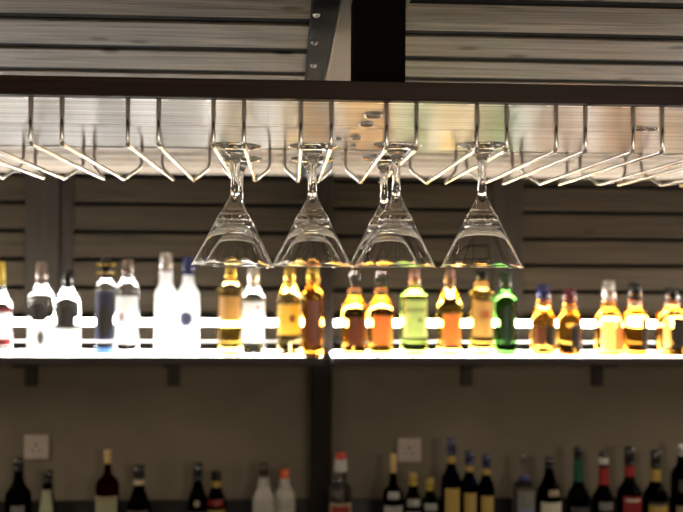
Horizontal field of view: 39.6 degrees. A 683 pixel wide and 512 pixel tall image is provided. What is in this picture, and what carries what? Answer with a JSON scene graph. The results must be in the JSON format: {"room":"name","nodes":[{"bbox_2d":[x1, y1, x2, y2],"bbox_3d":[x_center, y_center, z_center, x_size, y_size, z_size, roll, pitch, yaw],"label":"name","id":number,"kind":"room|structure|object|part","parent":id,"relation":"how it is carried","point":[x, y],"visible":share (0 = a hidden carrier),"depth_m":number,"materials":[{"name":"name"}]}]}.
{"room":"bar","nodes":[
{"label":"bar","id":0,"kind":"room"},
{"bbox_2d":[0,172,682,511],"bbox_3d":[-0.052,0.758,3.556,5.500,2.250,0.120,0,-1,-3],"label":"wall","id":1,"kind":"structure","parent":0,"point":[229,419],"depth_m":3.50,"materials":[{"name":"paint"}]},
{"bbox_2d":[24,435,48,458],"bbox_3d":[-1.103,0.691,3.431,0.088,0.088,0.012,0,-1,-3],"label":"wall socket","id":2,"kind":"object","parent":1,"relation":"attached to","point":[35,446],"visible":1,"depth_m":3.43,"materials":[{"name":"plastic"}]},
{"bbox_2d":[24,172,59,349],"bbox_3d":[-1.087,0.015,3.449,0.121,0.698,0.032,0,-1,-3],"label":"trim","id":3,"kind":"structure","parent":1,"relation":"attached to","point":[42,197],"depth_m":3.43,"materials":[{"name":"grey metal"}]},
{"bbox_2d":[59,172,74,292],"bbox_3d":[-1.000,0.015,3.458,0.050,0.698,0.024,0,-1,-3],"label":"trim","id":4,"kind":"structure","parent":1,"relation":"attached to","point":[67,203],"depth_m":3.45,"materials":[{"name":"grey metal"}]},
{"bbox_2d":[12,318,301,325],"bbox_3d":[-1.129,0.237,3.425,2.021,0.026,0.030,0,-1,-3],"label":"light strip","id":5,"kind":"object","parent":1,"relation":"attached to","point":[15,321],"visible":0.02,"depth_m":3.44,"materials":[{"name":"plastic"}]},
{"bbox_2d":[0,340,322,385],"bbox_3d":[-1.103,0.383,3.286,2.065,0.168,0.307,0,-1,-3],"label":"display shelf","id":6,"kind":"object","parent":1,"relation":"attached to","point":[18,358],"visible":0.81,"depth_m":3.17,"materials":[{"name":"white plastic"}]},
{"bbox_2d":[0,262,12,355],"bbox_3d":[-1.143,0.175,3.182,0.077,0.311,0.077,0,-1,-3],"label":"bottle","id":7,"kind":"object","parent":6,"relation":"on","point":[6,308],"visible":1,"depth_m":3.16,"materials":[{"name":"glass"}]},
{"bbox_2d":[27,262,54,355],"bbox_3d":[-1.009,0.176,3.190,0.089,0.312,0.089,0,-1,-3],"label":"bottle","id":8,"kind":"object","parent":6,"relation":"on","point":[41,300],"visible":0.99,"depth_m":3.16,"materials":[{"name":"glass"}]},
{"bbox_2d":[54,269,80,354],"bbox_3d":[-0.926,0.189,3.207,0.088,0.287,0.088,0,-1,-3],"label":"bottle","id":9,"kind":"object","parent":6,"relation":"on","point":[67,312],"visible":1,"depth_m":3.17,"materials":[{"name":"glass"}]},
{"bbox_2d":[94,257,116,355],"bbox_3d":[-0.796,0.168,3.202,0.070,0.330,0.071,0,-1,-3],"label":"bottle","id":10,"kind":"object","parent":6,"relation":"on","point":[105,289],"visible":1,"depth_m":3.17,"materials":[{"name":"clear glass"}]},
{"bbox_2d":[115,259,138,355],"bbox_3d":[-0.725,0.173,3.214,0.077,0.322,0.078,0,-1,-3],"label":"bottle","id":11,"kind":"object","parent":6,"relation":"on","point":[127,289],"visible":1,"depth_m":3.18,"materials":[{"name":"glass"}]},
{"bbox_3d":[-1.127,0.302,3.380,2.023,0.006,0.006,0,-1,-3],"label":"rail","id":12,"kind":"part","parent":6,"relation":"part of","materials":[{"name":"metal"}]},
{"bbox_3d":[-1.101,0.334,3.249,2.065,0.005,0.225,0,-1,-3],"label":"light panel","id":13,"kind":"part","parent":6,"relation":"part of","materials":[{"name":"white plastic"}]},
{"bbox_3d":[-1.095,0.334,3.135,2.065,0.006,0.002,0,-1,-3],"label":"edge trim","id":14,"kind":"part","parent":6,"relation":"part of","materials":[{"name":"brown wood"}]},
{"bbox_2d":[154,253,176,355],"bbox_3d":[-0.595,0.162,3.214,0.075,0.345,0.075,0,-1,-3],"label":"bottle","id":15,"kind":"object","parent":6,"relation":"on","point":[165,309],"visible":1,"depth_m":3.19,"materials":[{"name":"white glass"}]},
{"bbox_2d":[176,257,198,355],"bbox_3d":[-0.521,0.169,3.223,0.077,0.332,0.077,0,-1,-3],"label":"bottle","id":16,"kind":"object","parent":6,"relation":"on","point":[188,294],"visible":0.98,"depth_m":3.19,"materials":[{"name":"white glass"}]},
{"bbox_2d":[218,267,242,355],"bbox_3d":[-0.376,0.180,3.213,0.084,0.313,0.085,0,-1,-3],"label":"bottle","id":17,"kind":"object","parent":6,"relation":"on","point":[230,292],"visible":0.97,"depth_m":3.18,"materials":[{"name":"glass"},{"name":"amber liquor"},{"name":"paper label"}]},
{"bbox_2d":[242,267,264,354],"bbox_3d":[-0.304,0.185,3.272,0.083,0.303,0.084,0,-1,-3],"label":"bottle","id":18,"kind":"object","parent":6,"relation":"on","point":[253,326],"visible":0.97,"depth_m":3.24,"materials":[{"name":"clear glass"}]},
{"bbox_2d":[277,267,301,354],"bbox_3d":[-0.179,0.186,3.259,0.084,0.304,0.086,0,-1,-3],"label":"bottle","id":19,"kind":"object","parent":6,"relation":"on","point":[289,301],"visible":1,"depth_m":3.23,"materials":[{"name":"glass"},{"name":"amber liquor"},{"name":"paper label"}]},
{"bbox_2d":[302,268,322,356],"bbox_3d":[-0.098,0.184,3.219,0.071,0.308,0.071,0,-1,-3],"label":"bottle","id":20,"kind":"object","parent":6,"relation":"on","point":[312,306],"visible":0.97,"depth_m":3.19,"materials":[{"name":"brown glass"}]},
{"bbox_2d":[310,172,333,511],"bbox_3d":[-0.076,0.777,3.444,0.075,2.210,0.140,0,-1,-3],"label":"vertical post","id":21,"kind":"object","parent":1,"relation":"attached to","point":[321,375],"depth_m":3.38,"materials":[{"name":"black metal"}]},
{"bbox_2d":[0,496,670,511],"bbox_3d":[-0.049,0.962,3.484,5.500,0.141,0.020,0,-1,-3],"label":"baseboard","id":22,"kind":"structure","parent":1,"relation":"attached to","point":[502,504],"depth_m":3.46,"materials":[{"name":"black"}]},
{"bbox_2d":[397,438,420,461],"bbox_3d":[0.250,0.717,3.506,0.088,0.088,0.012,0,-1,-3],"label":"wall socket","id":23,"kind":"object","parent":1,"relation":"attached to","point":[408,449],"visible":1,"depth_m":3.50,"materials":[{"name":"plastic"}]},
{"bbox_2d":[334,319,654,326],"bbox_3d":[0.986,0.252,3.542,2.030,0.026,0.030,0,-1,-3],"label":"light strip","id":24,"kind":"object","parent":1,"relation":"attached to","point":[337,322],"visible":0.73,"depth_m":3.51,"materials":[{"name":"plastic"}]},
{"bbox_2d":[330,341,682,385],"bbox_3d":[0.986,0.398,3.402,2.050,0.169,0.307,0,-1,-3],"label":"display shelf","id":25,"kind":"object","parent":1,"relation":"attached to","point":[467,361],"visible":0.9,"depth_m":3.24,"materials":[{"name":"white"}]},
{"bbox_2d":[342,272,366,355],"bbox_3d":[0.044,0.197,3.248,0.088,0.285,0.088,0,-1,-3],"label":"bottle","id":26,"kind":"object","parent":25,"relation":"on","point":[354,309],"visible":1,"depth_m":3.21,"materials":[{"name":"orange glass"}]},
{"bbox_2d":[368,272,393,355],"bbox_3d":[0.135,0.197,3.253,0.088,0.285,0.088,0,-1,-3],"label":"bottle","id":27,"kind":"object","parent":25,"relation":"on","point":[380,311],"visible":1,"depth_m":3.22,"materials":[{"name":"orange glass"}]},
{"bbox_2d":[401,268,427,355],"bbox_3d":[0.251,0.189,3.260,0.093,0.303,0.094,0,-1,-3],"label":"bottle","id":28,"kind":"object","parent":25,"relation":"on","point":[414,302],"visible":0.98,"depth_m":3.22,"materials":[{"name":"green glass"}]},
{"bbox_2d":[437,268,461,355],"bbox_3d":[0.372,0.191,3.267,0.088,0.300,0.088,0,-1,-3],"label":"bottle","id":29,"kind":"object","parent":25,"relation":"on","point":[449,305],"visible":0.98,"depth_m":3.23,"materials":[{"name":"orange glass"}]},
{"bbox_2d":[469,269,493,355],"bbox_3d":[0.482,0.193,3.272,0.082,0.298,0.084,0,-1,-3],"label":"bottle","id":30,"kind":"object","parent":25,"relation":"on","point":[481,297],"visible":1,"depth_m":3.24,"materials":[{"name":"clear glass"},{"name":"amber liquor"},{"name":"dark plastic cap"}]},
{"bbox_3d":[0.988,0.318,3.497,2.033,0.006,0.006,0,-1,-3],"label":"rail","id":31,"kind":"part","parent":25,"relation":"part of","materials":[{"name":"metal"}]},
{"bbox_2d":[494,272,516,355],"bbox_3d":[0.567,0.199,3.283,0.075,0.288,0.076,0,-1,-3],"label":"bottle","id":32,"kind":"object","parent":25,"relation":"on","point":[505,307],"visible":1,"depth_m":3.25,"materials":[{"name":"green glass"}]},
{"bbox_3d":[0.988,0.349,3.364,2.050,0.005,0.225,0,-1,-3],"label":"light panel","id":33,"kind":"part","parent":25,"relation":"part of","materials":[{"name":"white plastic"}]},
{"bbox_3d":[0.994,0.349,3.251,2.050,0.006,0.002,0,-1,-3],"label":"edge trim","id":34,"kind":"part","parent":25,"relation":"part of","materials":[{"name":"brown wood"}]},
{"bbox_2d":[530,285,555,355],"bbox_3d":[0.699,0.222,3.284,0.088,0.244,0.088,0,-1,-3],"label":"bottle","id":35,"kind":"object","parent":25,"relation":"on","point":[543,322],"visible":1,"depth_m":3.25,"materials":[{"name":"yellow glass"}]},
{"bbox_2d":[557,288,581,355],"bbox_3d":[0.790,0.228,3.289,0.085,0.234,0.086,0,-1,-3],"label":"bottle","id":36,"kind":"object","parent":25,"relation":"on","point":[569,323],"visible":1,"depth_m":3.26,"materials":[{"name":"orange glass"}]},
{"bbox_2d":[595,281,621,356],"bbox_3d":[0.928,0.216,3.297,0.092,0.259,0.092,0,-1,-3],"label":"bottle","id":37,"kind":"object","parent":25,"relation":"on","point":[608,321],"visible":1,"depth_m":3.26,"materials":[{"name":"yellow glass"}]},
{"bbox_2d":[622,282,647,355],"bbox_3d":[1.021,0.218,3.302,0.079,0.256,0.080,0,-1,-3],"label":"bottle","id":38,"kind":"object","parent":25,"relation":"on","point":[634,320],"visible":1,"depth_m":3.27,"materials":[{"name":"yellow glass"}]},
{"bbox_2d":[655,288,682,355],"bbox_3d":[1.157,0.229,3.321,0.102,0.236,0.102,0,-1,-3],"label":"bottle","id":39,"kind":"object","parent":25,"relation":"on","point":[668,321],"visible":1,"depth_m":3.28,"materials":[{"name":"yellow glass"}]},
{"bbox_2d":[492,177,522,350],"bbox_3d":[0.619,0.027,3.545,0.113,0.698,0.030,0,-1,-3],"label":"trim","id":40,"kind":"structure","parent":1,"relation":"attached to","point":[507,198],"depth_m":3.53,"materials":[{"name":"grey metal"}]},
{"bbox_2d":[0,0,682,179],"bbox_3d":[0.069,-0.370,1.520,5.500,0.110,4.220,0,-1,-3],"label":"ceiling","id":41,"kind":"structure","parent":0,"point":[556,42],"depth_m":1.44,"materials":[{"name":"grey wood"}]},
{"bbox_2d":[0,0,682,155],"bbox_3d":[0.027,-0.282,1.367,2.800,0.210,0.551,0,-1,-3],"label":"hanging glass rack","id":42,"kind":"object","parent":41,"relation":"hanging from","point":[95,115],"visible":0.99,"depth_m":1.21,"materials":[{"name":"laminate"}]},
{"bbox_2d":[0,144,25,178],"bbox_3d":[-0.557,-0.158,1.344,0.085,0.062,0.486,0,-1,-3],"label":"hanger","id":43,"kind":"object","parent":42,"relation":"attached to","point":[21,165],"visible":0.87,"depth_m":1.57,"materials":[{"name":"metal"}]},
{"bbox_2d":[0,145,85,179],"bbox_3d":[-0.459,-0.157,1.349,0.085,0.062,0.486,0,-1,-3],"label":"hanger","id":44,"kind":"object","parent":42,"relation":"attached to","point":[39,169],"visible":0.86,"depth_m":1.44,"materials":[{"name":"metal"}]},
{"bbox_2d":[24,97,143,180],"bbox_3d":[-0.362,-0.157,1.355,0.085,0.062,0.486,0,-1,-3],"label":"hanger","id":45,"kind":"object","parent":42,"relation":"attached to","point":[92,160],"visible":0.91,"depth_m":1.20,"materials":[{"name":"metal"}]},
{"bbox_3d":[-0.349,-0.189,1.123,0.056,0.002,0.022,0,-1,-3],"label":"mounting plate","id":46,"kind":"part","parent":45,"relation":"part of","materials":[{"name":"metal"}]},
{"bbox_2d":[121,99,211,180],"bbox_3d":[-0.249,-0.156,1.361,0.085,0.062,0.486,0,-1,-3],"label":"hanger","id":47,"kind":"object","parent":42,"relation":"attached to","point":[162,169],"visible":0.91,"depth_m":1.17,"materials":[{"name":"metal"}]},
{"bbox_3d":[-0.236,-0.188,1.129,0.056,0.002,0.022,0,-1,-3],"label":"mounting plate","id":48,"kind":"part","parent":47,"relation":"part of","materials":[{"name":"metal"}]},
{"bbox_2d":[206,100,271,181],"bbox_3d":[-0.148,-0.155,1.366,0.085,0.062,0.486,0,-1,-3],"label":"hanger","id":49,"kind":"object","parent":42,"relation":"attached to","point":[224,165],"visible":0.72,"depth_m":1.14,"materials":[{"name":"metal"}]},
{"bbox_3d":[-0.135,-0.188,1.135,0.056,0.002,0.022,0,-1,-3],"label":"mounting plate","id":50,"kind":"part","parent":49,"relation":"part of","materials":[{"name":"metal"}]},
{"bbox_2d":[191,141,272,267],"bbox_3d":[-0.137,-0.064,1.195,0.102,0.156,0.102,0,-1,-6],"label":"martini glass","id":51,"kind":"object","parent":49,"relation":"hanging from","point":[232,240],"visible":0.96,"depth_m":1.17,"materials":[{"name":"clear glass"}]},
{"bbox_2d":[201,155,273,267],"bbox_3d":[-0.145,-0.062,1.330,0.102,0.155,0.102,0,-1,-6],"label":"martini glass","id":52,"kind":"object","parent":49,"relation":"hanging from","point":[243,165],"visible":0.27,"depth_m":1.32,"materials":[{"name":"clear glass"}]},
{"bbox_2d":[283,101,338,182],"bbox_3d":[-0.043,-0.154,1.372,0.085,0.062,0.486,0,-1,-3],"label":"hanger","id":53,"kind":"object","parent":42,"relation":"attached to","point":[329,153],"visible":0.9,"depth_m":1.15,"materials":[{"name":"metal"}]},
{"bbox_2d":[272,142,351,266],"bbox_3d":[-0.037,-0.063,1.195,0.102,0.155,0.102,0,-1,-12],"label":"martini glass","id":54,"kind":"object","parent":53,"relation":"hanging from","point":[311,241],"visible":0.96,"depth_m":1.17,"materials":[{"name":"clear glass"}]},
{"bbox_3d":[-0.030,-0.187,1.141,0.056,0.002,0.022,0,-1,-3],"label":"mounting plate","id":55,"kind":"part","parent":53,"relation":"part of","materials":[{"name":"metal"}]},
{"bbox_2d":[289,156,346,267],"bbox_3d":[-0.042,-0.061,1.330,0.102,0.155,0.102,0,-1,-6],"label":"martini glass","id":56,"kind":"object","parent":53,"relation":"hanging from","point":[295,158],"visible":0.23,"depth_m":1.32,"materials":[{"name":"clear glass"}]},
{"bbox_3d":[0.044,-0.294,1.148,0.060,0.189,0.067,0,-1,-3],"label":"hanger post","id":57,"kind":"part","parent":42,"relation":"part of","materials":[{"name":"black metal"}]},
{"bbox_2d":[344,103,422,182],"bbox_3d":[0.060,-0.154,1.378,0.085,0.062,0.486,0,-1,-3],"label":"hanger","id":58,"kind":"object","parent":42,"relation":"attached to","point":[386,105],"visible":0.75,"depth_m":1.15,"materials":[{"name":"metal"}]},
{"bbox_2d":[348,154,404,267],"bbox_3d":[0.060,-0.061,1.306,0.102,0.156,0.102,0,-1,-6],"label":"martini glass","id":59,"kind":"object","parent":58,"relation":"hanging from","point":[385,162],"visible":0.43,"depth_m":1.30,"materials":[{"name":"clear glass"}]},
{"bbox_2d":[354,141,435,267],"bbox_3d":[0.067,-0.063,1.181,0.102,0.155,0.102,0,-1,0],"label":"martini glass","id":60,"kind":"object","parent":58,"relation":"hanging from","point":[395,241],"visible":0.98,"depth_m":1.16,"materials":[{"name":"clear glass"}]},
{"bbox_3d":[0.073,-0.186,1.147,0.056,0.002,0.022,0,-1,-3],"label":"mounting plate","id":61,"kind":"part","parent":58,"relation":"part of","materials":[{"name":"metal"}]},
{"bbox_2d":[408,104,512,183],"bbox_3d":[0.170,-0.153,1.384,0.085,0.062,0.486,0,-1,-3],"label":"hanger","id":62,"kind":"object","parent":42,"relation":"attached to","point":[457,161],"visible":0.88,"depth_m":1.21,"materials":[{"name":"metal"}]},
{"bbox_2d":[440,141,522,267],"bbox_3d":[0.174,-0.062,1.175,0.102,0.155,0.102,0,-1,17],"label":"martini glass","id":63,"kind":"object","parent":62,"relation":"hanging from","point":[481,241],"visible":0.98,"depth_m":1.15,"materials":[{"name":"clear glass"}]},
{"bbox_3d":[0.183,-0.185,1.153,0.056,0.002,0.022,0,-1,-3],"label":"mounting plate","id":64,"kind":"part","parent":62,"relation":"part of","materials":[{"name":"metal"}]},
{"bbox_2d":[465,106,591,184],"bbox_3d":[0.267,-0.152,1.389,0.085,0.062,0.486,0,-1,-3],"label":"hanger","id":65,"kind":"object","parent":42,"relation":"attached to","point":[509,172],"visible":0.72,"depth_m":1.24,"materials":[{"name":"metal"}]},
{"bbox_3d":[0.280,-0.185,1.158,0.056,0.002,0.022,0,-1,-3],"label":"mounting plate","id":66,"kind":"part","parent":65,"relation":"part of","materials":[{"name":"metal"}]},
{"bbox_2d":[520,107,668,185],"bbox_3d":[0.362,-0.152,1.395,0.085,0.062,0.486,0,-1,-3],"label":"hanger","id":67,"kind":"object","parent":42,"relation":"attached to","point":[660,151],"visible":0.91,"depth_m":1.27,"materials":[{"name":"metal"}]},
{"bbox_3d":[0.375,-0.184,1.163,0.056,0.002,0.022,0,-1,-3],"label":"mounting plate","id":68,"kind":"part","parent":67,"relation":"part of","materials":[{"name":"metal"}]},
{"bbox_2d":[578,155,682,185],"bbox_3d":[0.464,-0.151,1.400,0.085,0.062,0.486,0,-1,-3],"label":"hanger","id":69,"kind":"object","parent":42,"relation":"attached to","point":[624,176],"visible":0.84,"depth_m":1.47,"materials":[{"name":"metal"}]},
{"bbox_2d":[639,152,682,186],"bbox_3d":[0.571,-0.150,1.406,0.085,0.062,0.486,0,-1,-3],"label":"hanger","id":70,"kind":"object","parent":42,"relation":"attached to","point":[680,181],"visible":0.77,"depth_m":1.61,"materials":[{"name":"metal"}]},
{"bbox_2d":[297,0,410,177],"bbox_3d":[0.005,-0.343,1.506,0.121,0.086,4.000,0,-1,-3],"label":"ceiling beam","id":71,"kind":"structure","parent":41,"relation":"attached to","point":[328,58],"depth_m":1.38,"materials":[{"name":"metal"}]},
{"bbox_3d":[0.098,1.897,0.699,5.700,0.080,5.820,0,-1,-3],"label":"floor","id":72,"kind":"structure","parent":0,"visible":0},
{"bbox_3d":[-0.038,1.430,3.219,5.480,0.900,0.498,0,-1,-3],"label":"countertop","id":73,"kind":"structure","parent":72,"relation":"on","visible":0},
{"bbox_2d":[4,457,31,511],"bbox_3d":[-1.089,0.827,3.199,0.088,0.292,0.089,0,-1,-3],"label":"bottle","id":74,"kind":"object","parent":73,"relation":"on","point":[18,498],"visible":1,"depth_m":3.18,"materials":[{"name":"black glass"}]},
{"bbox_2d":[38,469,55,511],"bbox_3d":[-0.993,0.849,3.204,0.062,0.249,0.062,0,-1,-3],"label":"bottle","id":75,"kind":"object","parent":73,"relation":"on","point":[47,503],"visible":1,"depth_m":3.19,"materials":[{"name":"glass"}]},
{"bbox_3d":[-0.994,0.867,3.204,0.062,0.214,0.062,0,-1,-3],"label":"glass","id":76,"kind":"part","parent":75,"relation":"part of","materials":[{"name":"glass"}]},
{"bbox_2d":[95,449,119,511],"bbox_3d":[-0.793,0.816,3.215,0.080,0.318,0.081,0,-1,-3],"label":"bottle","id":77,"kind":"object","parent":73,"relation":"on","point":[107,488],"visible":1,"depth_m":3.19,"materials":[{"name":"glass"}]},
{"bbox_2d":[127,464,150,511],"bbox_3d":[-0.688,0.843,3.221,0.081,0.265,0.082,0,-1,-3],"label":"wine bottle","id":78,"kind":"object","parent":73,"relation":"on","point":[139,501],"visible":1,"depth_m":3.20,"materials":[{"name":"black glass"}]},
{"bbox_3d":[-0.688,0.846,3.221,0.081,0.260,0.081,0,-1,-3],"label":"glass","id":79,"kind":"part","parent":78,"relation":"part of","materials":[{"name":"black glass"}]},
{"bbox_2d":[188,462,206,511],"bbox_3d":[-0.490,0.841,3.232,0.065,0.272,0.066,0,-1,-3],"label":"wine bottle","id":80,"kind":"object","parent":73,"relation":"on","point":[197,500],"visible":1,"depth_m":3.22,"materials":[{"name":"black glass"}]},
{"bbox_3d":[-0.490,0.844,3.232,0.065,0.265,0.065,0,-1,-3],"label":"glass","id":81,"kind":"part","parent":80,"relation":"part of","materials":[{"name":"black glass"}]},
{"bbox_2d":[207,470,225,511],"bbox_3d":[-0.432,0.859,3.270,0.069,0.237,0.070,0,-1,-3],"label":"bottle","id":82,"kind":"object","parent":73,"relation":"on","point":[216,501],"visible":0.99,"depth_m":3.25,"materials":[{"name":"black glass"}]},
{"bbox_2d":[253,462,273,511],"bbox_3d":[-0.267,0.843,3.245,0.074,0.271,0.074,0,-1,-3],"label":"bottle","id":83,"kind":"object","parent":73,"relation":"on","point":[263,498],"visible":1,"depth_m":3.23,"materials":[{"name":"white glass"}]},
{"bbox_2d":[273,469,294,511],"bbox_3d":[-0.198,0.857,3.266,0.079,0.245,0.080,0,-1,-3],"label":"bottle","id":84,"kind":"object","parent":73,"relation":"on","point":[284,495],"visible":1,"depth_m":3.24,"materials":[{"name":"white glass"}]},
{"bbox_2d":[329,452,351,511],"bbox_3d":[-0.004,0.829,3.259,0.080,0.304,0.081,0,-1,-3],"label":"bottle","id":85,"kind":"object","parent":73,"relation":"on","point":[340,490],"visible":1,"depth_m":3.24,"materials":[{"name":"glass"}]},
{"bbox_3d":[-0.002,0.895,3.224,0.060,0.089,0.013,0,-1,-3],"label":"label panel","id":86,"kind":"part","parent":85,"relation":"part of","materials":[{"name":"red paper"}]},
{"bbox_2d":[383,453,402,511],"bbox_3d":[0.177,0.832,3.269,0.070,0.300,0.071,0,-1,-3],"label":"bottle","id":87,"kind":"object","parent":73,"relation":"on","point":[392,494],"visible":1,"depth_m":3.25,"materials":[{"name":"black glass"}]},
{"bbox_3d":[0.177,0.863,3.269,0.070,0.238,0.070,0,-1,-3],"label":"glass","id":88,"kind":"part","parent":87,"relation":"part of","materials":[{"name":"black glass"}]},
{"bbox_2d":[405,472,420,511],"bbox_3d":[0.246,0.865,3.272,0.058,0.234,0.059,0,-1,-3],"label":"bottle","id":89,"kind":"object","parent":73,"relation":"on","point":[412,500],"visible":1,"depth_m":3.26,"materials":[{"name":"black glass"}]},
{"bbox_3d":[0.246,0.884,3.273,0.058,0.196,0.058,0,-1,-3],"label":"glass","id":90,"kind":"part","parent":89,"relation":"part of","materials":[{"name":"black glass"}]},
{"bbox_2d":[422,477,437,511],"bbox_3d":[0.305,0.875,3.276,0.056,0.216,0.057,0,-1,-3],"label":"bottle","id":91,"kind":"object","parent":73,"relation":"on","point":[429,504],"visible":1,"depth_m":3.26,"materials":[{"name":"black glass"}]},
{"bbox_3d":[0.305,0.893,3.276,0.056,0.179,0.056,0,-1,-3],"label":"glass","id":92,"kind":"part","parent":91,"relation":"part of","materials":[{"name":"black glass"}]},
{"bbox_2d":[441,438,460,511],"bbox_3d":[0.379,0.807,3.280,0.070,0.352,0.071,0,-1,-3],"label":"wine bottle","id":93,"kind":"object","parent":73,"relation":"on","point":[450,480],"visible":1,"depth_m":3.26,"materials":[{"name":"black glass"}]},
{"bbox_2d":[461,450,477,511],"bbox_3d":[0.442,0.829,3.284,0.060,0.309,0.061,0,-1,-3],"label":"wine bottle","id":94,"kind":"object","parent":73,"relation":"on","point":[469,485],"visible":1,"depth_m":3.26,"materials":[{"name":"black glass"}]},
{"bbox_2d":[478,453,494,511],"bbox_3d":[0.501,0.835,3.287,0.060,0.298,0.061,0,-1,-3],"label":"wine bottle","id":95,"kind":"object","parent":73,"relation":"on","point":[486,488],"visible":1,"depth_m":3.27,"materials":[{"name":"black glass"}]},
{"bbox_2d":[513,455,535,511],"bbox_3d":[0.634,0.840,3.294,0.078,0.291,0.080,0,-1,-3],"label":"bottle","id":96,"kind":"object","parent":73,"relation":"on","point":[524,489],"visible":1,"depth_m":3.27,"materials":[{"name":"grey glass"}]},
{"bbox_3d":[0.634,0.873,3.294,0.078,0.225,0.078,0,-1,-3],"label":"glass","id":97,"kind":"part","parent":96,"relation":"part of","materials":[{"name":"glass"}]},
{"bbox_2d":[537,457,561,511],"bbox_3d":[0.722,0.843,3.299,0.084,0.285,0.085,0,-1,-3],"label":"wine bottle","id":98,"kind":"object","parent":73,"relation":"on","point":[549,495],"visible":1,"depth_m":3.27,"materials":[{"name":"black glass"}]},
{"bbox_2d":[567,447,588,511],"bbox_3d":[0.825,0.827,3.305,0.076,0.320,0.076,0,-1,-3],"label":"bottle","id":99,"kind":"object","parent":73,"relation":"on","point":[578,495],"visible":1,"depth_m":3.29,"materials":[{"name":"black glass"}]},
{"bbox_2d":[592,451,613,511],"bbox_3d":[0.913,0.835,3.310,0.074,0.304,0.075,0,-1,-3],"label":"bottle","id":100,"kind":"object","parent":73,"relation":"on","point":[603,498],"visible":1,"depth_m":3.29,"materials":[{"name":"black glass"}]},
{"bbox_2d":[616,446,641,511],"bbox_3d":[1.006,0.828,3.314,0.087,0.321,0.088,0,-1,-3],"label":"bottle","id":101,"kind":"object","parent":73,"relation":"on","point":[629,494],"visible":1,"depth_m":3.29,"materials":[{"name":"black glass"}]},
{"bbox_2d":[643,450,667,511],"bbox_3d":[1.098,0.834,3.320,0.084,0.308,0.085,0,-1,-3],"label":"bottle","id":102,"kind":"object","parent":73,"relation":"on","point":[655,497],"visible":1,"depth_m":3.30,"materials":[{"name":"black glass"}]},
{"bbox_2d":[670,442,682,511],"bbox_3d":[1.195,0.822,3.325,0.079,0.334,0.080,0,-1,-3],"label":"bottle","id":103,"kind":"object","parent":73,"relation":"on","point":[676,505],"visible":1,"depth_m":3.31,"materials":[{"name":"black glass"}]}
]}

